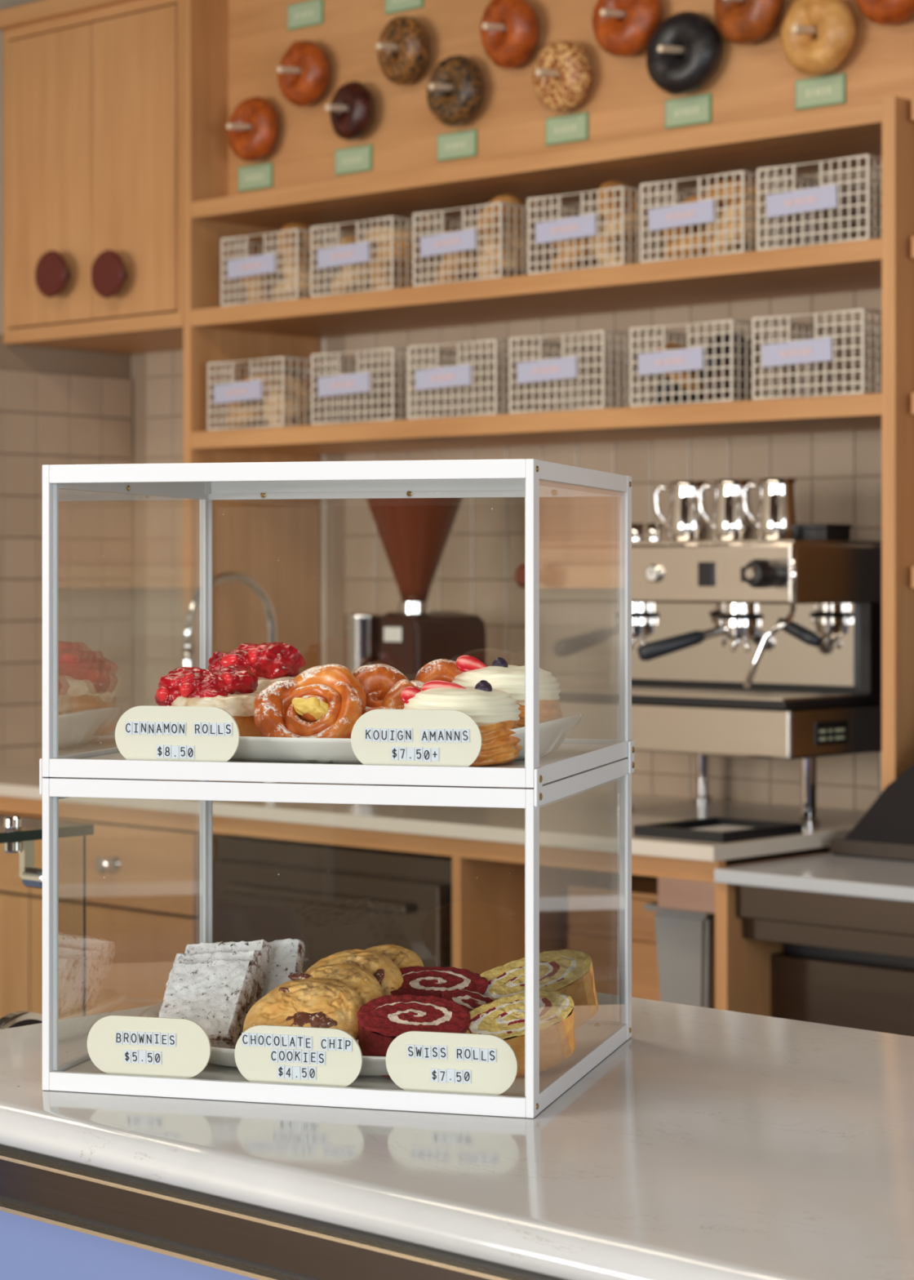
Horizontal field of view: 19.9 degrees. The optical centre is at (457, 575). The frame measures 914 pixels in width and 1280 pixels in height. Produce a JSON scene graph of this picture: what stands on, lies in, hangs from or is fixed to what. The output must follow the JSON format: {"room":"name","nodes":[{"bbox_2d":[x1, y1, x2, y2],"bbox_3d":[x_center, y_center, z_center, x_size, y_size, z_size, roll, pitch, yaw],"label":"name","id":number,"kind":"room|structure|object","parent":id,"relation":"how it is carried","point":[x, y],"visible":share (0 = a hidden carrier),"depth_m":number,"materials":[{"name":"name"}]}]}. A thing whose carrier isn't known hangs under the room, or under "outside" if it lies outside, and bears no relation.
{"room":"cafe","nodes":[
{"label":"cafe","id":0,"kind":"room"},
{"bbox_2d":[0,0,132,765],"bbox_3d":[-3.582,-0.159,3.832,0.136,3.050,7.974,0,0,43],"label":"wall","id":1,"kind":"structure","parent":0,"point":[58,406],"depth_m":6.55,"materials":[{"name":"beige tile"}]},
{"bbox_2d":[0,0,183,354],"bbox_3d":[-0.751,-0.977,6.316,0.665,0.814,0.467,0,0,43],"label":"upper cabinet","id":2,"kind":"object","parent":1,"relation":"attached to","point":[93,90],"visible":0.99,"depth_m":6.18,"materials":[{"name":"brown wood"}]},
{"bbox_2d":[132,164,882,810],"bbox_3d":[2.272,-0.159,3.937,8.600,3.050,0.133,0,0,43],"label":"wall","id":3,"kind":"structure","parent":0,"point":[838,474],"depth_m":5.73,"materials":[{"name":"beige tile"}]},
{"bbox_2d":[568,875,661,1000],"bbox_3d":[0.431,0.755,5.134,0.270,0.300,0.364,0,0,43],"label":"panel","id":4,"kind":"object","parent":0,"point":[593,908],"visible":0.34,"depth_m":5.02,"materials":[{"name":"brown wood"}]},
{"bbox_2d":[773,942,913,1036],"bbox_3d":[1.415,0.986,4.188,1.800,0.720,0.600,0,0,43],"label":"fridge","id":5,"kind":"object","parent":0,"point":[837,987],"depth_m":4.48,"materials":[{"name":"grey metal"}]},
{"bbox_3d":[-0.430,1.416,1.009,8.600,0.100,8.300,0,0,43],"label":"floor","id":6,"kind":"structure","parent":0,"visible":0},
{"bbox_2d":[0,1010,42,1029],"bbox_3d":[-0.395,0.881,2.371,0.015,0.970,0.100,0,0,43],"label":"trash can","id":7,"kind":"object","parent":6,"relation":"on","point":[17,1019],"visible":0.2,"depth_m":2.36,"materials":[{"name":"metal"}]},
{"bbox_2d":[0,815,93,1016],"bbox_3d":[-0.922,0.800,2.433,0.616,1.131,1.006,0,0,43],"label":"guard","id":8,"kind":"object","parent":6,"relation":"on","point":[18,834],"visible":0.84,"depth_m":2.56,"materials":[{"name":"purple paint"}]},
{"bbox_2d":[0,1144,564,1279],"bbox_3d":[0.750,0.879,1.252,2.795,0.974,0.642,0,0,43],"label":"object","id":9,"kind":"structure","parent":6,"relation":"on","point":[60,1219],"depth_m":1.69,"materials":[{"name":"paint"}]},
{"bbox_2d":[0,991,913,1279],"bbox_3d":[0.755,0.379,1.261,2.800,0.026,0.669,0,0,43],"label":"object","id":10,"kind":"structure","parent":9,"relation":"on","point":[711,1144],"depth_m":1.67,"materials":[{"name":"stone"}]},
{"bbox_2d":[39,458,635,1118],"bbox_3d":[-0.078,0.143,1.964,0.367,0.444,0.324,0,0,16],"label":"display case","id":11,"kind":"object","parent":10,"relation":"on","point":[579,766],"visible":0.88,"depth_m":1.84,"materials":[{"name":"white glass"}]},
{"bbox_2d":[87,1015,211,1078],"bbox_3d":[-0.218,0.334,1.851,0.094,0.044,0.007,0,0,16],"label":"price tag","id":12,"kind":"object","parent":11,"relation":"on","point":[124,1045],"visible":1,"depth_m":1.85,"materials":[{"name":"paper"}]},
{"bbox_2d":[115,705,239,761],"bbox_3d":[-0.197,0.113,1.845,0.094,0.042,0.007,0,0,16],"label":"price tag","id":13,"kind":"object","parent":11,"relation":"on","point":[144,732],"visible":1,"depth_m":1.84,"materials":[{"name":"paper"}]},
{"bbox_2d":[137,1001,389,1076],"bbox_3d":[-0.075,0.342,1.956,0.325,0.028,0.245,0,0,16],"label":"platter","id":14,"kind":"object","parent":11,"relation":"in","point":[372,1066],"visible":0.06,"depth_m":1.86,"materials":[{"name":"beige ceramic"}]},
{"bbox_2d":[159,958,257,1048],"bbox_3d":[-0.188,0.321,1.950,0.067,0.064,0.069,0,0,14],"label":"brownie","id":15,"kind":"object","parent":14,"relation":"on","point":[215,994],"visible":0.8,"depth_m":1.95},
{"bbox_2d":[164,950,262,1037],"bbox_3d":[-0.188,0.317,1.975,0.074,0.065,0.064,0,0,16],"label":"brownie","id":16,"kind":"object","parent":14,"relation":"on","point":[255,955],"visible":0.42,"depth_m":1.99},
{"bbox_2d":[184,939,271,1008],"bbox_3d":[-0.182,0.314,2.000,0.070,0.068,0.064,0,0,13],"label":"brownie","id":17,"kind":"object","parent":16,"relation":"on","point":[263,946],"visible":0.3,"depth_m":2.01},
{"bbox_2d":[261,938,305,998],"bbox_3d":[-0.153,0.316,2.035,0.067,0.064,0.054,0,0,11],"label":"brownie","id":18,"kind":"object","parent":14,"relation":"on","point":[286,957],"visible":0.22,"depth_m":2.03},
{"bbox_2d":[242,977,363,1039],"bbox_3d":[-0.111,0.323,1.877,0.089,0.058,0.073,0,0,5],"label":"cookie","id":19,"kind":"object","parent":14,"relation":"on","point":[316,1002],"visible":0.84,"depth_m":1.88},
{"bbox_2d":[288,963,382,1038],"bbox_3d":[-0.098,0.317,1.911,0.089,0.061,0.070,0,0,38],"label":"cookie","id":20,"kind":"object","parent":19,"relation":"on","point":[359,979],"visible":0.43,"depth_m":1.92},
{"bbox_2d":[304,948,404,1039],"bbox_3d":[-0.083,0.312,1.944,0.090,0.061,0.069,0,0,25],"label":"cookie","id":21,"kind":"object","parent":14,"relation":"on","point":[388,974],"visible":0.34,"depth_m":1.95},
{"bbox_2d":[366,944,423,968],"bbox_3d":[-0.064,0.312,1.974,0.086,0.061,0.064,0,0,42],"label":"cookie","id":22,"kind":"object","parent":14,"relation":"on","point":[402,957],"visible":0.16,"depth_m":1.98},
{"bbox_2d":[357,994,471,1078],"bbox_3d":[-0.030,0.328,1.858,0.082,0.057,0.063,0,0,8],"label":"roll","id":23,"kind":"object","parent":14,"relation":"on","point":[383,1019],"visible":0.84,"depth_m":1.85,"materials":[{"name":"red food"}]},
{"bbox_2d":[390,965,488,997],"bbox_3d":[-0.016,0.319,1.941,0.083,0.053,0.058,0,0,12],"label":"roll","id":24,"kind":"object","parent":14,"relation":"on","point":[418,980],"visible":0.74,"depth_m":1.94,"materials":[{"name":"red food"}]},
{"bbox_2d":[440,988,494,1011],"bbox_3d":[0.008,0.324,1.887,0.056,0.049,0.043,0,0,-12],"label":"roll","id":25,"kind":"object","parent":14,"relation":"on","point":[469,1000],"visible":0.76,"depth_m":1.88,"materials":[{"name":"red food"}]},
{"bbox_2d":[460,990,575,1077],"bbox_3d":[0.043,0.329,1.864,0.092,0.063,0.056,0,0,-16],"label":"roll","id":26,"kind":"object","parent":14,"relation":"on","point":[504,1018],"visible":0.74,"depth_m":1.85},
{"bbox_2d":[480,949,598,1029],"bbox_3d":[0.054,0.316,1.942,0.109,0.075,0.063,0,0,-8],"label":"roll","id":27,"kind":"object","parent":14,"relation":"on","point":[571,972],"visible":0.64,"depth_m":1.94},
{"bbox_2d":[234,1024,362,1087],"bbox_3d":[-0.110,0.335,1.821,0.094,0.042,0.007,0,0,15],"label":"price tag","id":28,"kind":"object","parent":11,"relation":"on","point":[272,1054],"visible":1,"depth_m":1.82,"materials":[{"name":"paper"}]},
{"bbox_2d":[230,713,582,764],"bbox_3d":[-0.070,0.118,1.954,0.325,0.032,0.245,0,0,16],"label":"platter","id":29,"kind":"object","parent":11,"relation":"on","point":[553,733],"visible":0.27,"depth_m":1.85,"materials":[{"name":"beige ceramic"}]},
{"bbox_2d":[154,665,262,737],"bbox_3d":[-0.178,0.098,1.952,0.090,0.062,0.087,0,0,16],"label":"pastry","id":30,"kind":"object","parent":29,"relation":"on","point":[231,689],"visible":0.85,"depth_m":1.93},
{"bbox_2d":[208,641,306,692],"bbox_3d":[-0.154,0.089,2.039,0.090,0.074,0.090,0,0,16],"label":"pastry","id":31,"kind":"object","parent":29,"relation":"on","point":[271,662],"visible":0.41,"depth_m":2.02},
{"bbox_2d":[253,663,366,738],"bbox_3d":[-0.106,0.098,1.891,0.081,0.069,0.054,0,0,26],"label":"pastry","id":32,"kind":"object","parent":29,"relation":"on","point":[326,700],"visible":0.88,"depth_m":1.88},
{"bbox_2d":[352,663,422,715],"bbox_3d":[-0.053,0.093,1.923,0.066,0.057,0.059,0,0,35],"label":"knot","id":33,"kind":"object","parent":29,"relation":"on","point":[384,685],"visible":0.46,"depth_m":1.92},
{"bbox_2d":[409,658,462,688],"bbox_3d":[-0.007,0.090,1.958,0.066,0.054,0.062,0,0,32],"label":"knot","id":34,"kind":"object","parent":29,"relation":"on","point":[444,669],"visible":0.06,"depth_m":1.96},
{"bbox_2d":[400,680,522,766],"bbox_3d":[0.002,0.103,1.860,0.088,0.059,0.088,0,0,-18],"label":"kouign amann","id":35,"kind":"object","parent":29,"relation":"on","point":[495,713],"visible":0.62,"depth_m":1.83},
{"bbox_2d":[451,654,564,727],"bbox_3d":[0.036,0.090,1.950,0.089,0.062,0.088,0,0,-28],"label":"kouign amann","id":36,"kind":"object","parent":29,"relation":"on","point":[510,679],"visible":0.44,"depth_m":1.93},
{"bbox_2d":[351,709,482,766],"bbox_3d":[-0.028,0.113,1.798,0.094,0.042,0.007,0,0,15],"label":"price tag","id":37,"kind":"object","parent":11,"relation":"on","point":[401,737],"visible":1,"depth_m":1.79,"materials":[{"name":"beige plastic"}]},
{"bbox_2d":[386,1031,518,1095],"bbox_3d":[-0.004,0.335,1.791,0.094,0.043,0.007,0,0,15],"label":"price tag","id":38,"kind":"object","parent":11,"relation":"on","point":[477,1064],"visible":1,"depth_m":1.79,"materials":[{"name":"beige plastic"}]},
{"bbox_2d":[212,835,452,973],"bbox_3d":[-0.073,0.944,5.384,0.678,0.805,0.640,0,0,43],"label":"fridge","id":39,"kind":"object","parent":6,"relation":"on","point":[332,899],"visible":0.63,"depth_m":5.15,"materials":[{"name":"grey metal"}]},
{"bbox_2d":[0,795,830,1020],"bbox_3d":[-0.205,0.929,5.582,2.463,0.873,0.789,0,0,43],"label":"base cabinet","id":40,"kind":"object","parent":6,"relation":"on","point":[143,865],"depth_m":5.46,"materials":[{"name":"brown wood"}]},
{"bbox_2d":[0,763,867,862],"bbox_3d":[-0.198,0.479,5.607,2.441,0.027,0.759,0,0,43],"label":"countertop","id":41,"kind":"structure","parent":40,"relation":"on","point":[587,820],"depth_m":5.09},
{"bbox_2d":[180,571,284,782],"bbox_3d":[-0.481,0.227,5.778,0.105,0.476,0.296,0,0,43],"label":"gooseneck faucet","id":42,"kind":"object","parent":41,"relation":"on","point":[188,651],"visible":0.54,"depth_m":5.76,"materials":[{"name":"silver metal"}]},
{"bbox_2d":[342,613,384,784],"bbox_3d":[-0.197,0.274,5.557,0.093,0.384,0.093,0,0,43],"label":"cup","id":43,"kind":"object","parent":41,"relation":"on","point":[362,632],"visible":0.33,"depth_m":5.52,"materials":[{"name":"silver metal"}]},
{"bbox_2d":[351,497,498,787],"bbox_3d":[-0.072,0.124,5.518,0.228,0.682,0.308,0,0,43],"label":"coffee grinder","id":44,"kind":"object","parent":41,"relation":"on","point":[414,533],"visible":0.52,"depth_m":5.45,"materials":[{"name":"brown plastic"}]},
{"bbox_2d":[183,0,913,791],"bbox_3d":[0.726,-0.566,4.990,3.302,2.137,0.413,0,0,43],"label":"shelving unit","id":45,"kind":"object","parent":41,"relation":"on","point":[756,110],"visible":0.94,"depth_m":5.47,"materials":[{"name":"brown wood"}]},
{"bbox_2d":[226,96,278,161],"bbox_3d":[-0.464,-1.012,5.914,0.066,0.148,0.146,0,0,-43],"label":"bagel","id":46,"kind":"object","parent":45,"relation":"hanging from","point":[254,144],"visible":0.99,"depth_m":5.88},
{"bbox_2d":[207,355,377,431],"bbox_3d":[-0.373,-0.406,5.945,0.249,0.155,0.312,0,0,43],"label":"wire basket","id":47,"kind":"object","parent":45,"relation":"on","point":[224,393],"visible":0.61,"depth_m":5.84,"materials":[{"name":"white"}]},
{"bbox_2d":[224,402,267,427],"bbox_3d":[-0.464,-0.359,5.929,0.131,0.068,0.127,0,0,-24],"label":"bagel","id":48,"kind":"object","parent":47,"relation":"in","point":[260,404],"visible":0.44,"depth_m":5.88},
{"bbox_2d":[265,388,311,425],"bbox_3d":[-0.380,-0.360,5.860,0.069,0.129,0.131,0,0,38],"label":"bagel","id":49,"kind":"object","parent":47,"relation":"in","point":[286,420],"visible":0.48,"depth_m":5.82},
{"bbox_2d":[261,373,315,417],"bbox_3d":[-0.382,-0.406,5.861,0.131,0.103,0.109,0,0,-37],"label":"bagel","id":50,"kind":"object","parent":47,"relation":"in","point":[286,381],"visible":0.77,"depth_m":5.83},
{"bbox_2d":[221,228,374,306],"bbox_3d":[-0.340,-0.684,5.915,0.249,0.155,0.312,0,0,43],"label":"wire basket","id":51,"kind":"object","parent":45,"relation":"on","point":[264,263],"visible":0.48,"depth_m":5.80,"materials":[{"name":"white"}]},
{"bbox_2d":[248,276,283,302],"bbox_3d":[-0.424,-0.637,5.893,0.059,0.132,0.132,0,0,36],"label":"bagel","id":52,"kind":"object","parent":51,"relation":"in","point":[274,278],"visible":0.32,"depth_m":5.84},
{"bbox_2d":[272,277,330,299],"bbox_3d":[-0.346,-0.637,5.829,0.130,0.064,0.128,0,0,-11],"label":"bagel","id":53,"kind":"object","parent":51,"relation":"in","point":[293,282],"visible":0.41,"depth_m":5.78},
{"bbox_2d":[279,222,324,266],"bbox_3d":[-0.346,-0.729,5.828,0.132,0.124,0.081,0,0,-42],"label":"bagel","id":54,"kind":"object","parent":51,"relation":"in","point":[291,225],"visible":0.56,"depth_m":5.80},
{"bbox_2d":[275,253,330,281],"bbox_3d":[-0.346,-0.684,5.830,0.118,0.092,0.129,0,0,16],"label":"bagel","id":55,"kind":"object","parent":51,"relation":"in","point":[287,263],"visible":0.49,"depth_m":5.77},
{"bbox_2d":[277,40,328,106],"bbox_3d":[-0.341,-1.116,5.802,0.063,0.147,0.150,0,0,-42],"label":"bagel","id":56,"kind":"object","parent":45,"relation":"hanging from","point":[304,89],"visible":0.98,"depth_m":5.77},
{"bbox_2d":[329,80,373,140],"bbox_3d":[-0.230,-1.014,5.699,0.055,0.128,0.130,0,0,-35],"label":"bagel","id":57,"kind":"object","parent":45,"relation":"hanging from","point":[351,125],"visible":0.99,"depth_m":5.66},
{"bbox_2d":[310,216,470,297],"bbox_3d":[-0.127,-0.684,5.718,0.249,0.155,0.312,0,0,43],"label":"wire basket","id":58,"kind":"object","parent":45,"relation":"on","point":[357,253],"visible":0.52,"depth_m":5.59,"materials":[{"name":"white"}]},
{"bbox_2d":[333,262,374,293],"bbox_3d":[-0.213,-0.638,5.700,0.130,0.090,0.118,0,0,-21],"label":"bagel","id":59,"kind":"object","parent":58,"relation":"in","point":[362,264],"visible":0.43,"depth_m":5.65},
{"bbox_2d":[373,263,417,288],"bbox_3d":[-0.135,-0.637,5.633,0.077,0.126,0.131,0,0,31],"label":"bagel","id":60,"kind":"object","parent":58,"relation":"in","point":[403,273],"visible":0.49,"depth_m":5.59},
{"bbox_2d":[366,243,426,270],"bbox_3d":[-0.131,-0.683,5.629,0.132,0.065,0.127,0,0,-14],"label":"bagel","id":61,"kind":"object","parent":60,"relation":"on","point":[403,253],"visible":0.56,"depth_m":5.58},
{"bbox_2d":[365,225,424,247],"bbox_3d":[-0.133,-0.729,5.633,0.130,0.058,0.130,0,0,7],"label":"bagel","id":62,"kind":"object","parent":61,"relation":"on","point":[403,233],"visible":0.43,"depth_m":5.58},
{"bbox_2d":[311,346,487,425],"bbox_3d":[-0.126,-0.406,5.717,0.249,0.155,0.312,0,0,43],"label":"wire basket","id":63,"kind":"object","parent":45,"relation":"on","point":[328,386],"visible":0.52,"depth_m":5.62,"materials":[{"name":"white"}]},
{"bbox_2d":[377,15,428,85],"bbox_3d":[-0.117,-1.126,5.594,0.068,0.148,0.150,0,0,-32],"label":"bagel","id":64,"kind":"object","parent":45,"relation":"hanging from","point":[402,67],"visible":0.99,"depth_m":5.56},
{"bbox_2d":[426,54,484,126],"bbox_3d":[-0.004,-1.020,5.489,0.064,0.149,0.151,0,0,-41],"label":"bagel","id":65,"kind":"object","parent":45,"relation":"hanging from","point":[455,108],"visible":0.97,"depth_m":5.46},
{"bbox_2d":[408,338,590,419],"bbox_3d":[0.089,-0.406,5.519,0.249,0.155,0.312,0,0,43],"label":"wire basket","id":66,"kind":"object","parent":45,"relation":"on","point":[460,375],"visible":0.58,"depth_m":5.44,"materials":[{"name":"white"}]},
{"bbox_2d":[413,201,596,286],"bbox_3d":[0.100,-0.684,5.509,0.249,0.155,0.312,0,0,43],"label":"wire basket","id":67,"kind":"object","parent":45,"relation":"on","point":[464,240],"visible":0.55,"depth_m":5.39,"materials":[{"name":"white"}]},
{"bbox_2d":[436,245,477,284],"bbox_3d":[0.008,-0.637,5.494,0.130,0.128,0.077,0,0,-41],"label":"bagel","id":68,"kind":"object","parent":67,"relation":"in","point":[452,264],"visible":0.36,"depth_m":5.45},
{"bbox_2d":[439,228,480,274],"bbox_3d":[0.015,-0.682,5.487,0.111,0.101,0.129,0,0,26],"label":"bagel","id":69,"kind":"object","parent":67,"relation":"in","point":[474,251],"visible":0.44,"depth_m":5.44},
{"bbox_2d":[480,238,522,277],"bbox_3d":[0.091,-0.638,5.426,0.050,0.134,0.131,0,0,36],"label":"bagel","id":70,"kind":"object","parent":67,"relation":"in","point":[504,241],"visible":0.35,"depth_m":5.38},
{"bbox_2d":[475,194,527,239],"bbox_3d":[0.092,-0.730,5.423,0.131,0.123,0.084,0,0,-37],"label":"bagel","id":71,"kind":"object","parent":67,"relation":"in","point":[509,198],"visible":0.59,"depth_m":5.39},
{"bbox_2d":[476,222,533,272],"bbox_3d":[0.098,-0.683,5.419,0.131,0.113,0.097,0,0,-42],"label":"bagel","id":72,"kind":"object","parent":67,"relation":"in","point":[519,242],"visible":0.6,"depth_m":5.38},
{"bbox_2d":[480,0,537,69],"bbox_3d":[0.107,-1.125,5.387,0.074,0.156,0.154,0,0,-41],"label":"bagel","id":73,"kind":"object","parent":45,"relation":"on","point":[510,49],"visible":0.98,"depth_m":5.35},
{"bbox_2d":[532,40,591,112],"bbox_3d":[0.212,-1.012,5.291,0.066,0.144,0.144,0,0,-39],"label":"bagel","id":74,"kind":"object","parent":45,"relation":"hanging from","point":[565,93],"visible":0.97,"depth_m":5.26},
{"bbox_2d":[509,329,695,413],"bbox_3d":[0.298,-0.406,5.326,0.249,0.155,0.312,0,0,43],"label":"wire basket","id":75,"kind":"object","parent":45,"relation":"on","point":[562,368],"visible":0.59,"depth_m":5.23,"materials":[{"name":"white"}]},
{"bbox_2d":[527,186,688,275],"bbox_3d":[0.334,-0.684,5.293,0.249,0.155,0.312,0,0,43],"label":"wire basket","id":76,"kind":"object","parent":45,"relation":"on","point":[583,226],"visible":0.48,"depth_m":5.17,"materials":[{"name":"white"}]},
{"bbox_2d":[553,236,601,271],"bbox_3d":[0.250,-0.637,5.270,0.128,0.099,0.113,0,0,-25],"label":"bagel","id":77,"kind":"object","parent":76,"relation":"in","point":[579,251],"visible":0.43,"depth_m":5.22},
{"bbox_2d":[587,212,648,253],"bbox_3d":[0.327,-0.684,5.209,0.129,0.083,0.123,0,0,-27],"label":"bagel","id":78,"kind":"object","parent":76,"relation":"in","point":[633,215],"visible":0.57,"depth_m":5.16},
{"bbox_2d":[592,239,647,265],"bbox_3d":[0.326,-0.638,5.209,0.100,0.111,0.131,0,0,38],"label":"bagel","id":79,"kind":"object","parent":76,"relation":"in","point":[618,247],"visible":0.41,"depth_m":5.17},
{"bbox_2d":[596,180,648,240],"bbox_3d":[0.330,-0.729,5.204,0.132,0.123,0.082,0,0,-43],"label":"bagel","id":80,"kind":"object","parent":76,"relation":"in","point":[611,184],"visible":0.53,"depth_m":5.17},
{"bbox_2d":[591,0,662,57],"bbox_3d":[0.336,-1.108,5.177,0.162,0.161,0.080,0,0,41],"label":"bagel","id":81,"kind":"object","parent":45,"relation":"hanging from","point":[628,36],"visible":0.94,"depth_m":5.14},
{"bbox_2d":[646,11,722,94],"bbox_3d":[0.442,-1.017,5.079,0.166,0.162,0.077,0,0,36],"label":"bagel","id":82,"kind":"object","parent":45,"relation":"hanging from","point":[702,41],"visible":0.98,"depth_m":5.05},
{"bbox_2d":[630,319,823,407],"bbox_3d":[0.529,-0.406,5.113,0.249,0.155,0.312,0,0,43],"label":"wire basket","id":83,"kind":"object","parent":45,"relation":"on","point":[691,358],"visible":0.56,"depth_m":5.01,"materials":[{"name":"white"}]},
{"bbox_2d":[653,375,702,405],"bbox_3d":[0.438,-0.359,5.098,0.131,0.118,0.090,0,0,-38],"label":"bagel","id":84,"kind":"object","parent":83,"relation":"in","point":[660,386],"visible":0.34,"depth_m":5.05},
{"bbox_2d":[657,342,703,394],"bbox_3d":[0.443,-0.405,5.092,0.107,0.103,0.132,0,0,31],"label":"bagel","id":85,"kind":"object","parent":83,"relation":"in","point":[668,346],"visible":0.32,"depth_m":5.04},
{"bbox_2d":[699,331,752,395],"bbox_3d":[0.520,-0.405,5.028,0.131,0.130,0.061,0,0,-37],"label":"bagel","id":86,"kind":"object","parent":83,"relation":"in","point":[727,336],"visible":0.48,"depth_m":4.99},
{"bbox_2d":[702,356,751,400],"bbox_3d":[0.520,-0.359,5.028,0.070,0.128,0.131,0,0,38],"label":"bagel","id":87,"kind":"object","parent":83,"relation":"in","point":[727,363],"visible":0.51,"depth_m":4.99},
{"bbox_2d":[640,170,835,262],"bbox_3d":[0.548,-0.684,5.096,0.249,0.155,0.312,0,0,43],"label":"wire basket","id":88,"kind":"object","parent":45,"relation":"on","point":[701,211],"visible":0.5,"depth_m":4.99,"materials":[{"name":"white"}]},
{"bbox_2d":[662,230,711,258],"bbox_3d":[0.464,-0.637,5.074,0.130,0.068,0.129,0,0,-25],"label":"bagel","id":89,"kind":"object","parent":88,"relation":"in","point":[704,237],"visible":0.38,"depth_m":5.02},
{"bbox_2d":[662,195,715,243],"bbox_3d":[0.459,-0.683,5.078,0.130,0.109,0.102,0,0,-23],"label":"bagel","id":90,"kind":"object","parent":88,"relation":"in","point":[695,198],"visible":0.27,"depth_m":5.04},
{"bbox_2d":[704,200,764,239],"bbox_3d":[0.540,-0.683,5.012,0.129,0.079,0.126,0,0,-18],"label":"bagel","id":91,"kind":"object","parent":88,"relation":"in","point":[738,211],"visible":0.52,"depth_m":4.96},
{"bbox_2d":[705,179,770,208],"bbox_3d":[0.541,-0.729,5.009,0.131,0.052,0.132,0,0,8],"label":"bagel","id":92,"kind":"object","parent":91,"relation":"on","point":[738,188],"visible":0.49,"depth_m":4.96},
{"bbox_2d":[706,217,770,256],"bbox_3d":[0.542,-0.638,5.010,0.130,0.099,0.111,0,0,-25],"label":"bagel","id":93,"kind":"object","parent":88,"relation":"in","point":[738,224],"visible":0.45,"depth_m":4.96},
{"bbox_2d":[714,0,782,44],"bbox_3d":[0.555,-1.096,4.974,0.073,0.166,0.166,0,0,-37],"label":"bagel","id":94,"kind":"object","parent":45,"relation":"hanging from","point":[740,23],"visible":0.99,"depth_m":4.94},
{"bbox_2d":[752,308,882,399],"bbox_3d":[0.745,-0.406,4.914,0.249,0.155,0.312,0,0,43],"label":"wire basket","id":95,"kind":"object","parent":45,"relation":"on","point":[817,348],"visible":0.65,"depth_m":4.83,"materials":[{"name":"white"}]},
{"bbox_2d":[780,0,856,75],"bbox_3d":[0.672,-1.011,4.866,0.067,0.157,0.163,0,0,-44],"label":"bagel","id":96,"kind":"object","parent":45,"relation":"hanging from","point":[811,55],"visible":0.98,"depth_m":4.83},
{"bbox_2d":[757,154,882,250],"bbox_3d":[0.753,-0.684,4.906,0.249,0.155,0.312,0,0,43],"label":"wire basket","id":97,"kind":"object","parent":45,"relation":"on","point":[802,201],"visible":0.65,"depth_m":4.82,"materials":[{"name":"white"}]},
{"bbox_2d":[856,0,913,25],"bbox_3d":[0.788,-1.084,4.759,0.072,0.158,0.159,0,0,-37],"label":"bagel","id":98,"kind":"object","parent":45,"relation":"hanging from","point":[883,12],"visible":1,"depth_m":4.74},
{"bbox_2d":[515,539,882,826],"bbox_3d":[0.505,0.200,5.029,0.652,0.530,0.583,0,0,43],"label":"espresso machine","id":99,"kind":"object","parent":41,"relation":"on","point":[755,649],"visible":0.86,"depth_m":4.88,"materials":[{"name":"silver metal"}]},
{"bbox_2d":[653,480,709,541],"bbox_3d":[0.431,-0.122,4.965,0.098,0.114,0.078,0,0,-15],"label":"milk pitcher","id":100,"kind":"object","parent":99,"relation":"on","point":[686,522],"visible":0.92,"depth_m":4.94,"materials":[{"name":"silver metal"}]},
{"bbox_2d":[559,692,882,709],"bbox_3d":[0.524,0.231,5.061,0.635,0.015,0.510,0,0,43],"label":"drip tray","id":101,"kind":"object","parent":99,"relation":"on","point":[568,700],"depth_m":4.84,"materials":[{"name":"silver metal"}]},
{"bbox_2d":[697,480,754,541],"bbox_3d":[0.508,-0.122,4.894,0.098,0.114,0.078,0,0,-15],"label":"milk pitcher","id":102,"kind":"object","parent":99,"relation":"on","point":[731,522],"visible":0.94,"depth_m":4.87,"materials":[{"name":"silver metal"}]},
{"bbox_2d":[741,478,799,540],"bbox_3d":[0.584,-0.122,4.824,0.098,0.114,0.078,0,0,-15],"label":"milk pitcher","id":103,"kind":"object","parent":99,"relation":"on","point":[778,518],"visible":0.97,"depth_m":4.80,"materials":[{"name":"silver metal"}]},
{"bbox_2d":[798,524,852,540],"bbox_3d":[0.677,-0.081,4.832,0.074,0.030,0.084,0,0,43],"label":"tin","id":104,"kind":"object","parent":99,"relation":"on","point":[806,531],"visible":0.93,"depth_m":4.80,"materials":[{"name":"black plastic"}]},
{"bbox_2d":[634,816,802,843],"bbox_3d":[0.472,0.457,4.708,0.199,0.018,0.240,0,0,43],"label":"tray","id":105,"kind":"object","parent":41,"relation":"on","point":[678,829],"visible":0.99,"depth_m":4.67,"materials":[{"name":"black plastic"}]},
{"bbox_2d":[644,902,715,1008],"bbox_3d":[0.455,0.749,4.747,0.144,0.312,0.190,0,0,43],"label":"trash bin","id":106,"kind":"object","parent":40,"relation":"on","point":[686,940],"visible":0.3,"depth_m":4.68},
{"bbox_2d":[657,876,715,914],"bbox_3d":[0.565,0.562,4.761,0.154,0.058,0.450,0,0,43],"label":"drawer","id":107,"kind":"object","parent":40,"relation":"attached to","point":[699,896],"visible":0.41,"depth_m":4.60,"materials":[{"name":"beige"}]},
{"bbox_2d":[737,884,913,1036],"bbox_3d":[1.381,0.938,4.151,1.800,0.816,0.700,0,0,43],"label":"under-counter appliance","id":108,"kind":"object","parent":6,"relation":"on","point":[846,961],"visible":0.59,"depth_m":4.44,"materials":[{"name":"grey"}]},
{"bbox_2d":[714,853,913,902],"bbox_3d":[1.371,0.516,4.157,1.824,0.024,0.763,0,0,43],"label":"countertop","id":109,"kind":"structure","parent":108,"relation":"on","point":[826,873],"depth_m":4.43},
{"bbox_2d":[830,763,913,862],"bbox_3d":[1.006,0.295,4.558,0.701,0.418,0.226,0,0,43],"label":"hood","id":110,"kind":"object","parent":109,"relation":"on","point":[886,831],"visible":1,"depth_m":4.63,"materials":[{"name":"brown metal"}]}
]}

